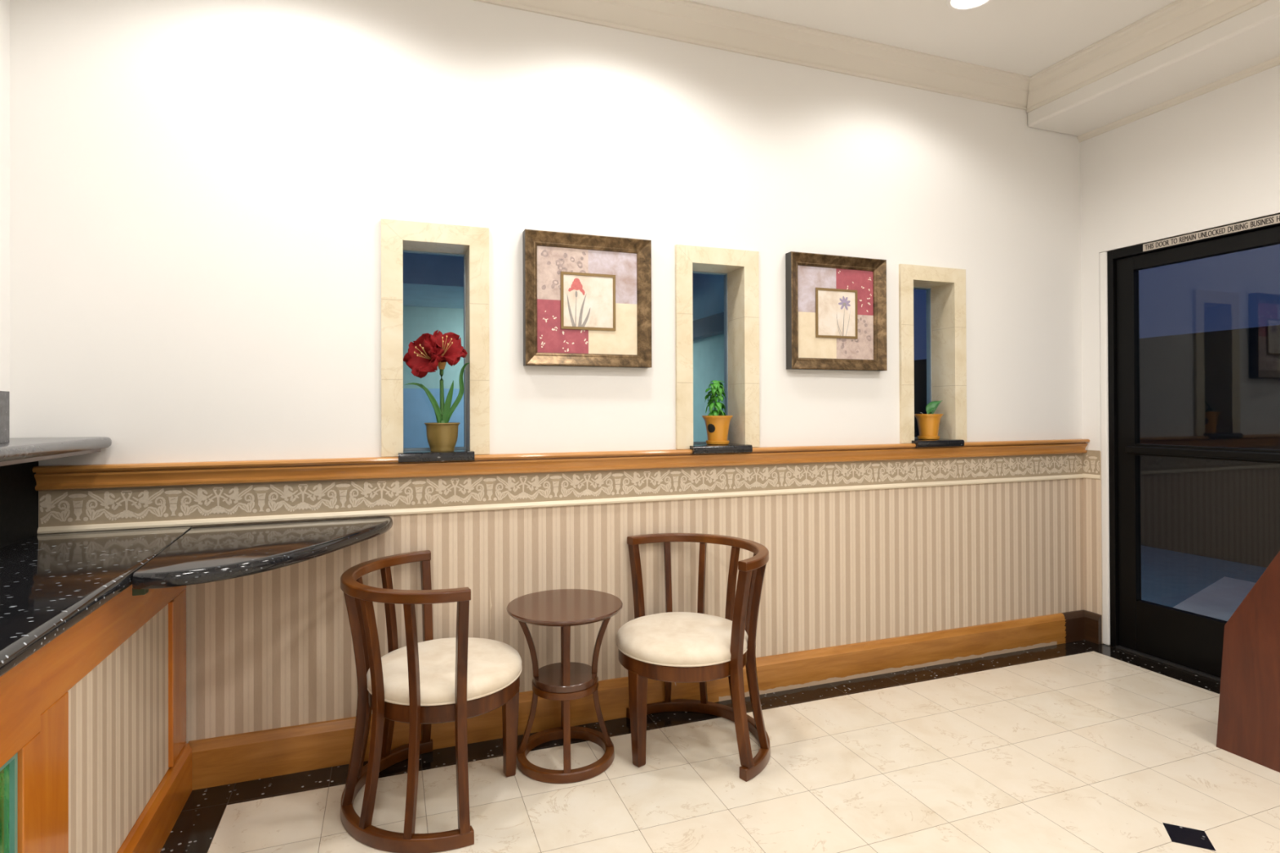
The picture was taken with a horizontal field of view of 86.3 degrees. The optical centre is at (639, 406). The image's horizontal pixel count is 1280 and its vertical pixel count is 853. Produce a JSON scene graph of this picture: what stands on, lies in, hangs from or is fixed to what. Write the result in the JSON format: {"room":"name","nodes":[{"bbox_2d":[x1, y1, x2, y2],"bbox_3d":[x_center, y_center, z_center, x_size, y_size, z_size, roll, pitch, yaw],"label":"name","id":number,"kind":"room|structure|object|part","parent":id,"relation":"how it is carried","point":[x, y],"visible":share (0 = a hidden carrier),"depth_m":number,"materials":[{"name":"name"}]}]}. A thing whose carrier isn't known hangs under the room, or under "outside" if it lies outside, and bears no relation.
{"room":"waiting area","nodes":[
{"label":"waiting area","id":0,"kind":"room"},
{"bbox_2d":[0,0,9,391],"bbox_3d":[-1.313,-0.196,-0.013,0.200,3.020,4.600,0,0,-20],"label":"wall","id":1,"kind":"structure","parent":0,"point":[4,4],"depth_m":2.15,"materials":[{"name":"paint"}]},
{"bbox_2d":[0,461,38,547],"bbox_3d":[-1.416,0.294,0.690,0.061,0.332,3.198,0,0,-20],"label":"granite riser","id":2,"kind":"object","parent":1,"relation":"attached to","point":[19,497],"visible":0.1,"depth_m":2.08,"materials":[{"name":"black stone"}]},
{"bbox_2d":[0,391,111,466],"bbox_3d":[-1.324,0.046,0.725,0.287,0.187,3.197,0,0,-20],"label":"raised ledge","id":3,"kind":"object","parent":2,"relation":"on","point":[23,450],"visible":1,"depth_m":1.81,"materials":[{"name":"grey stone"}]},
{"bbox_2d":[9,0,1083,743],"bbox_3d":[0.181,-0.186,3.091,5.149,3.020,0.195,0,0,-20],"label":"wall","id":4,"kind":"structure","parent":0,"point":[201,191],"depth_m":2.71,"materials":[{"name":"painted plaster"}]},
{"bbox_2d":[132,516,392,595],"bbox_3d":[-1.099,0.441,2.097,0.643,0.061,0.748,0,0,-20],"label":"corner shelf","id":5,"kind":"object","parent":4,"relation":"attached to","point":[203,554],"visible":1,"depth_m":1.98,"materials":[{"name":"black stone"}]},
{"bbox_2d":[381,218,489,462],"bbox_3d":[-0.806,-0.246,2.687,0.398,0.914,0.238,0,0,-20],"label":"window","id":6,"kind":"structure","parent":4,"relation":"in","point":[397,237],"depth_m":2.63,"materials":[{"name":"beige stone"}]},
{"bbox_3d":[-0.841,-0.234,2.785,0.288,0.818,0.030,0,0,-20],"label":"glazing frame","id":7,"kind":"part","parent":6,"relation":"part of","materials":[{"name":"blue metal"}]},
{"bbox_2d":[403,329,469,452],"bbox_3d":[-0.769,-0.061,2.621,0.202,0.470,0.198,0,0,29],"label":"potted amaryllis","id":8,"kind":"object","parent":6,"relation":"on","point":[428,352],"visible":1,"depth_m":2.60,"materials":[{"name":"red plant"}]},
{"bbox_2d":[411,362,428,377],"bbox_3d":[-0.818,-0.144,2.589,0.096,0.074,0.084,0,0,-20],"label":"flower","id":9,"kind":"object","parent":8,"relation":"on","point":[418,369],"depth_m":2.57,"materials":[{"name":"red plant"}]},
{"bbox_2d":[441,347,466,362],"bbox_3d":[-0.716,-0.202,2.618,0.110,0.068,0.066,0,0,1],"label":"flower","id":10,"kind":"object","parent":8,"relation":"on","point":[455,354],"depth_m":2.62,"materials":[{"name":"red plant"}]},
{"bbox_3d":[-0.798,0.193,2.671,0.286,0.036,0.208,0,0,-20],"label":"sill","id":11,"kind":"part","parent":6,"relation":"part of","materials":[{"name":"black stone"}]},
{"bbox_2d":[424,422,460,452],"bbox_3d":[-0.767,0.119,2.649,0.135,0.111,0.135,0,0,-20],"label":"pot","id":12,"kind":"object","parent":6,"relation":"on","point":[442,437],"depth_m":2.60,"materials":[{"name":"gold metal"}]},
{"bbox_2d":[489,589,492,632],"bbox_3d":[-0.589,0.800,2.695,0.009,0.190,0.002,0,0,-10],"label":"wallpaper","id":13,"kind":"structure","parent":4,"relation":"attached to","point":[491,604],"depth_m":2.69,"materials":[{"name":"paper"}]},
{"bbox_2d":[39,453,1082,527],"bbox_3d":[0.271,0.325,3.015,4.711,0.119,0.002,0,0,-20],"label":"wallpaper border","id":14,"kind":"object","parent":4,"relation":"attached to","point":[59,508],"depth_m":2.70,"materials":[{"name":"beige paper"}]},
{"bbox_2d":[37,474,1084,534],"bbox_3d":[0.274,0.396,3.010,4.713,0.023,0.013,0,0,-20],"label":"trim","id":15,"kind":"structure","parent":4,"relation":"attached to","point":[271,518],"depth_m":2.69,"materials":[{"name":"beige wood"}]},
{"bbox_2d":[32,439,1089,490],"bbox_3d":[0.280,0.226,2.997,4.716,0.079,0.045,0,0,-20],"label":"trim","id":16,"kind":"structure","parent":4,"relation":"attached to","point":[77,477],"depth_m":2.67,"materials":[{"name":"brown wood"}]},
{"bbox_2d":[522,229,651,368],"bbox_3d":[-0.210,-0.434,2.815,0.536,0.539,0.051,0,0,-20],"label":"framed picture","id":17,"kind":"object","parent":4,"relation":"attached to","point":[587,298],"visible":1,"depth_m":2.81,"materials":[{"name":"brown wood"}]},
{"bbox_2d":[563,274,613,328],"bbox_3d":[-0.213,-0.434,2.822,0.212,0.212,0.003,0,0,-20],"label":"print","id":18,"kind":"object","parent":17,"relation":"attached to","point":[588,299],"depth_m":2.82},
{"bbox_2d":[187,609,1084,790],"bbox_3d":[0.474,1.223,3.071,4.299,0.158,0.026,0,0,-20],"label":"baseboard","id":19,"kind":"structure","parent":4,"relation":"attached to","point":[220,761],"depth_m":2.86,"materials":[{"name":"brown wood"}]},
{"bbox_2d":[675,244,759,454],"bbox_3d":[0.325,-0.248,3.103,0.408,0.914,0.238,0,0,-20],"label":"window","id":20,"kind":"structure","parent":4,"relation":"in","point":[740,268],"depth_m":3.08,"materials":[{"name":"beige stone"}]},
{"bbox_3d":[0.290,-0.236,3.201,0.298,0.818,0.030,0,0,-20],"label":"glazing frame","id":21,"kind":"part","parent":20,"relation":"part of","materials":[{"name":"blue glass"}]},
{"bbox_2d":[702,380,733,444],"bbox_3d":[0.351,0.027,3.096,0.141,0.290,0.139,0,0,-7],"label":"basil","id":22,"kind":"object","parent":20,"relation":"on","point":[717,423],"visible":1,"depth_m":3.06,"materials":[{"name":"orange ceramic"}]},
{"bbox_3d":[0.333,0.190,3.087,0.296,0.036,0.208,0,0,-20],"label":"sill","id":23,"kind":"part","parent":20,"relation":"part of","materials":[{"name":"black stone"}]},
{"bbox_2d":[473,0,1030,110],"bbox_3d":[0.063,-1.649,2.878,4.385,0.095,0.142,0,0,-20],"label":"trim","id":24,"kind":"structure","parent":4,"relation":"attached to","point":[687,21],"depth_m":3.10,"materials":[{"name":"beige paint"}]},
{"bbox_2d":[785,251,887,371],"bbox_3d":[0.937,-0.442,3.237,0.536,0.538,0.051,0,0,-20],"label":"framed picture","id":25,"kind":"object","parent":4,"relation":"attached to","point":[836,305],"visible":1,"depth_m":3.24,"materials":[{"name":"brown wood"}]},
{"bbox_2d":[817,289,855,336],"bbox_3d":[0.935,-0.442,3.244,0.212,0.212,0.003,0,0,-20],"label":"print","id":26,"kind":"object","parent":25,"relation":"attached to","point":[836,308],"depth_m":3.24},
{"bbox_2d":[898,263,967,448],"bbox_3d":[1.465,-0.251,3.522,0.416,0.914,0.238,0,0,-20],"label":"window","id":27,"kind":"structure","parent":4,"relation":"in","point":[944,287],"depth_m":3.51,"materials":[{"name":"beige stone"}]},
{"bbox_3d":[1.434,-0.239,3.622,0.298,0.818,0.030,0,0,-20],"label":"glazing frame","id":28,"kind":"part","parent":27,"relation":"part of","materials":[{"name":"blue glass"}]},
{"bbox_2d":[914,400,943,439],"bbox_3d":[1.485,0.069,3.513,0.140,0.201,0.140,0,0,24],"label":"seedling","id":29,"kind":"object","parent":27,"relation":"on","point":[928,424],"visible":1,"depth_m":3.47,"materials":[{"name":"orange ceramic"}]},
{"bbox_2d":[914,413,943,435],"bbox_3d":[1.485,0.098,3.513,0.139,0.118,0.141,0,0,-20],"label":"pot","id":30,"kind":"object","parent":27,"relation":"on","point":[928,424],"depth_m":3.47,"materials":[{"name":"orange ceramic"}]},
{"bbox_3d":[1.474,0.188,3.507,0.302,0.036,0.208,0,0,-20],"label":"sill","id":31,"kind":"part","parent":27,"relation":"part of","materials":[{"name":"black stone"}]},
{"bbox_2d":[1026,0,1268,113],"bbox_3d":[2.823,-1.660,1.518,0.142,0.112,4.600,0,0,-20],"label":"trim","id":32,"kind":"structure","parent":4,"relation":"attached to","point":[1179,20],"depth_m":3.11,"materials":[{"name":"beige paint"}]},
{"bbox_2d":[702,415,733,440],"bbox_3d":[0.351,0.101,3.095,0.139,0.118,0.141,0,0,-20],"label":"pot","id":33,"kind":"object","parent":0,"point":[717,426],"depth_m":3.05,"materials":[{"name":"orange ceramic"}]},
{"bbox_2d":[160,545,1279,852],"bbox_3d":[5.678,1.399,16.186,39.000,0.100,39.000,0,0,-20],"label":"floor","id":34,"kind":"structure","parent":0,"point":[1083,746],"depth_m":2.36,"materials":[{"name":"tile"}]},
{"bbox_2d":[0,584,192,852],"bbox_3d":[-1.172,0.870,0.763,0.416,0.855,3.173,0,0,-20],"label":"counter base","id":35,"kind":"object","parent":34,"relation":"on","point":[95,757],"depth_m":1.65,"materials":[{"name":"orange wood"}]},
{"bbox_3d":[-1.026,0.883,0.873,0.009,0.490,0.836,0,0,-20],"label":"glass panel","id":36,"kind":"part","parent":35,"relation":"part of","materials":[{"name":"green glass"}]},
{"bbox_3d":[-1.020,0.539,0.878,0.026,0.193,0.980,0,0,-20],"label":"rail","id":37,"kind":"part","parent":35,"relation":"part of","materials":[{"name":"orange wood"}]},
{"bbox_2d":[0,526,192,677],"bbox_3d":[-1.156,0.420,0.778,0.476,0.040,3.185,0,0,-20],"label":"countertop","id":38,"kind":"structure","parent":35,"relation":"on","point":[50,583],"depth_m":1.63,"materials":[{"name":"black stone"}]},
{"bbox_3d":[-1.372,0.531,1.828,0.022,0.165,1.039,0,0,-20],"label":"rail","id":39,"kind":"part","parent":35,"relation":"part of","materials":[{"name":"orange wood"}]},
{"bbox_2d":[340,550,522,852],"bbox_3d":[-0.704,0.925,2.287,0.585,0.757,0.584,0,0,16],"label":"tub chair","id":40,"kind":"object","parent":34,"relation":"on","point":[428,682],"visible":1,"depth_m":2.10,"materials":[{"name":"brown wood"}]},
{"bbox_3d":[-0.802,0.563,2.241,0.334,0.033,0.658,0,0,-28],"label":"rail","id":41,"kind":"part","parent":40,"relation":"part of","materials":[{"name":"brown wood"}]},
{"bbox_3d":[-0.796,1.283,2.239,0.342,0.041,0.662,0,0,-28],"label":"rail","id":42,"kind":"part","parent":40,"relation":"part of","materials":[{"name":"brown wood"}]},
{"bbox_3d":[-0.802,0.922,2.564,0.030,0.685,0.085,0,0,-30],"label":"post","id":43,"kind":"part","parent":40,"relation":"part of","materials":[{"name":"brown wood"}]},
{"bbox_2d":[366,637,521,703],"bbox_3d":[-0.657,0.878,2.316,0.506,0.067,0.506,0,0,-28],"label":"seat cushion","id":44,"kind":"object","parent":40,"relation":"on","point":[494,667],"depth_m":2.19,"materials":[{"name":"beige fabric"}]},
{"bbox_3d":[-0.534,0.919,2.053,0.030,0.685,0.085,0,0,-25],"label":"post","id":45,"kind":"part","parent":40,"relation":"part of","materials":[{"name":"brown wood"}]},
{"bbox_3d":[-0.459,1.130,2.416,0.054,0.345,0.054,0,0,-28],"label":"leg","id":46,"kind":"part","parent":40,"relation":"part of","materials":[{"name":"brown wood"}]},
{"bbox_2d":[403,252,724,450],"bbox_3d":[-2.300,-0.465,5.273,6.500,3.620,2.400,0,0,-20],"label":"building","id":47,"kind":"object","parent":34,"relation":"on","point":[433,284],"visible":0.05,"depth_m":6.13,"materials":[{"name":"blue paint"}]},
{"bbox_2d":[506,589,622,783],"bbox_3d":[-0.277,1.018,2.532,0.427,0.569,0.427,0,0,-8],"label":"side table","id":48,"kind":"object","parent":34,"relation":"on","point":[566,681],"visible":1,"depth_m":2.49,"materials":[{"name":"brown wood"}]},
{"bbox_3d":[-0.417,1.013,2.512,0.087,0.514,0.025,0,0,-8],"label":"leg","id":49,"kind":"part","parent":48,"relation":"part of","materials":[{"name":"brown wood"}]},
{"bbox_3d":[-0.297,1.014,2.672,0.025,0.514,0.087,0,0,-8],"label":"leg","id":50,"kind":"part","parent":48,"relation":"part of","materials":[{"name":"brown wood"}]},
{"bbox_2d":[533,662,597,693],"bbox_3d":[-0.277,1.003,2.532,0.236,0.023,0.236,0,0,-8],"label":"shelf","id":51,"kind":"object","parent":48,"relation":"attached to","point":[583,678],"depth_m":2.48,"materials":[{"name":"brown wood"}]},
{"bbox_3d":[-0.257,1.012,2.392,0.025,0.514,0.087,0,0,-8],"label":"leg","id":52,"kind":"part","parent":48,"relation":"part of","materials":[{"name":"brown wood"}]},
{"bbox_3d":[-0.137,1.012,2.552,0.087,0.514,0.025,0,0,-8],"label":"leg","id":53,"kind":"part","parent":48,"relation":"part of","materials":[{"name":"brown wood"}]},
{"bbox_2d":[616,533,770,782],"bbox_3d":[0.203,0.923,2.656,0.585,0.757,0.584,0,0,3],"label":"tub chair","id":54,"kind":"object","parent":34,"relation":"on","point":[669,646],"visible":1,"depth_m":2.51,"materials":[{"name":"brown wood"}]},
{"bbox_3d":[-0.014,0.921,2.848,0.030,0.685,0.085,0,0,-38],"label":"post","id":55,"kind":"part","parent":54,"relation":"part of","materials":[{"name":"brown wood"}]},
{"bbox_3d":[-0.007,1.129,2.475,0.054,0.345,0.054,0,0,-40],"label":"leg","id":56,"kind":"part","parent":54,"relation":"part of","materials":[{"name":"brown wood"}]},
{"bbox_2d":[616,612,747,665],"bbox_3d":[0.163,0.876,2.619,0.506,0.067,0.506,0,0,-40],"label":"seat cushion","id":57,"kind":"object","parent":54,"relation":"on","point":[667,638],"depth_m":2.50,"materials":[{"name":"beige fabric"}]},
{"bbox_3d":[0.284,0.561,2.726,0.334,0.033,0.658,0,0,-40],"label":"rail","id":58,"kind":"part","parent":54,"relation":"part of","materials":[{"name":"brown wood"}]},
{"bbox_3d":[0.285,1.281,2.720,0.342,0.041,0.662,0,0,-40],"label":"rail","id":59,"kind":"part","parent":54,"relation":"part of","materials":[{"name":"brown wood"}]},
{"bbox_3d":[0.358,0.917,2.407,0.030,0.685,0.085,0,0,-43],"label":"post","id":60,"kind":"part","parent":54,"relation":"part of","materials":[{"name":"brown wood"}]},
{"bbox_2d":[914,324,1279,568],"bbox_3d":[4.242,0.363,8.206,0.200,2.000,19.000,0,0,-20],"label":"wall","id":61,"kind":"structure","parent":34,"relation":"on","point":[1220,388],"depth_m":5.93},
{"bbox_2d":[1173,577,1255,621],"bbox_3d":[4.057,1.296,3.124,2.140,0.024,3.600,0,0,-20],"label":"concrete walk","id":62,"kind":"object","parent":34,"relation":"on","point":[1220,599],"visible":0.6,"depth_m":4.57,"materials":[{"name":"grey concrete"}]},
{"bbox_2d":[1216,551,1279,773],"bbox_3d":[2.586,0.765,2.400,0.622,1.050,0.640,0,0,-20],"label":"display stand","id":63,"kind":"object","parent":34,"relation":"on","point":[1248,727],"visible":1,"depth_m":2.48,"materials":[{"name":"red wood"}]},
{"bbox_2d":[688,0,1175,76],"bbox_3d":[1.099,-1.752,0.789,5.289,0.080,4.820,0,0,-20],"label":"ceiling","id":64,"kind":"structure","parent":0,"point":[1027,37],"depth_m":3.02,"materials":[{"name":"paint"}]},
{"bbox_2d":[946,0,991,11],"bbox_3d":[1.377,-1.698,2.830,0.198,0.007,0.198,0,0,-20],"label":"recessed light","id":65,"kind":"object","parent":64,"relation":"in","point":[955,5],"visible":1,"depth_m":2.88,"materials":[{"name":"white paint"}]},
{"bbox_2d":[1080,64,1279,644],"bbox_3d":[3.350,-0.207,1.702,0.160,3.020,4.600,0,0,-20],"label":"wall","id":66,"kind":"structure","parent":0,"point":[1211,159],"depth_m":3.43,"materials":[{"name":"paint"}]},
{"bbox_2d":[1082,449,1100,475],"bbox_3d":[2.500,0.314,3.781,0.001,0.143,0.101,0,0,-20],"label":"trim","id":67,"kind":"structure","parent":66,"relation":"attached to","point":[1091,459],"depth_m":3.78,"materials":[{"name":"beige paper"}]},
{"bbox_2d":[1082,473,1100,479],"bbox_3d":[2.498,0.388,3.780,0.006,0.023,0.104,0,0,-20],"label":"trim","id":68,"kind":"structure","parent":66,"relation":"attached to","point":[1086,476],"depth_m":3.77,"materials":[{"name":"beige wood"}]},
{"bbox_2d":[1084,609,1102,644],"bbox_3d":[2.493,1.219,3.772,0.026,0.158,0.104,0,0,-20],"label":"baseboard","id":69,"kind":"structure","parent":66,"relation":"attached to","point":[1093,621],"depth_m":3.75,"materials":[{"name":"brown wood"}]},
{"bbox_2d":[1099,251,1110,645],"bbox_3d":[2.600,0.227,3.744,0.160,2.140,0.039,0,0,-20],"label":"trim","id":70,"kind":"structure","parent":66,"relation":"attached to","point":[1103,255],"depth_m":3.71,"materials":[{"name":"white paint"}]},
{"bbox_2d":[1027,0,1279,136],"bbox_3d":[3.080,-1.622,1.612,0.404,0.188,4.600,0,0,-20],"label":"trim","id":71,"kind":"structure","parent":66,"relation":"attached to","point":[1251,37],"depth_m":3.14,"materials":[{"name":"paint"}]},
{"bbox_2d":[1076,55,1279,142],"bbox_3d":[3.256,-1.515,1.676,0.028,0.028,4.600,0,0,-20],"label":"trim","id":72,"kind":"structure","parent":66,"relation":"attached to","point":[1273,62],"depth_m":3.31,"materials":[{"name":"beige paint"}]},
{"bbox_2d":[1106,213,1279,681],"bbox_3d":[2.776,0.224,3.245,0.136,2.138,1.016,0,0,-20],"label":"door","id":73,"kind":"structure","parent":66,"relation":"in","point":[1187,641],"depth_m":3.59,"materials":[{"name":"black metal"}]},
{"bbox_2d":[1142,213,1279,251],"bbox_3d":[2.721,-0.821,3.199,0.003,0.037,0.700,0,0,-20],"label":"door sign","id":74,"kind":"object","parent":73,"relation":"attached to","point":[1275,219],"visible":1,"depth_m":3.22,"materials":[{"name":"white plastic"}]}
]}

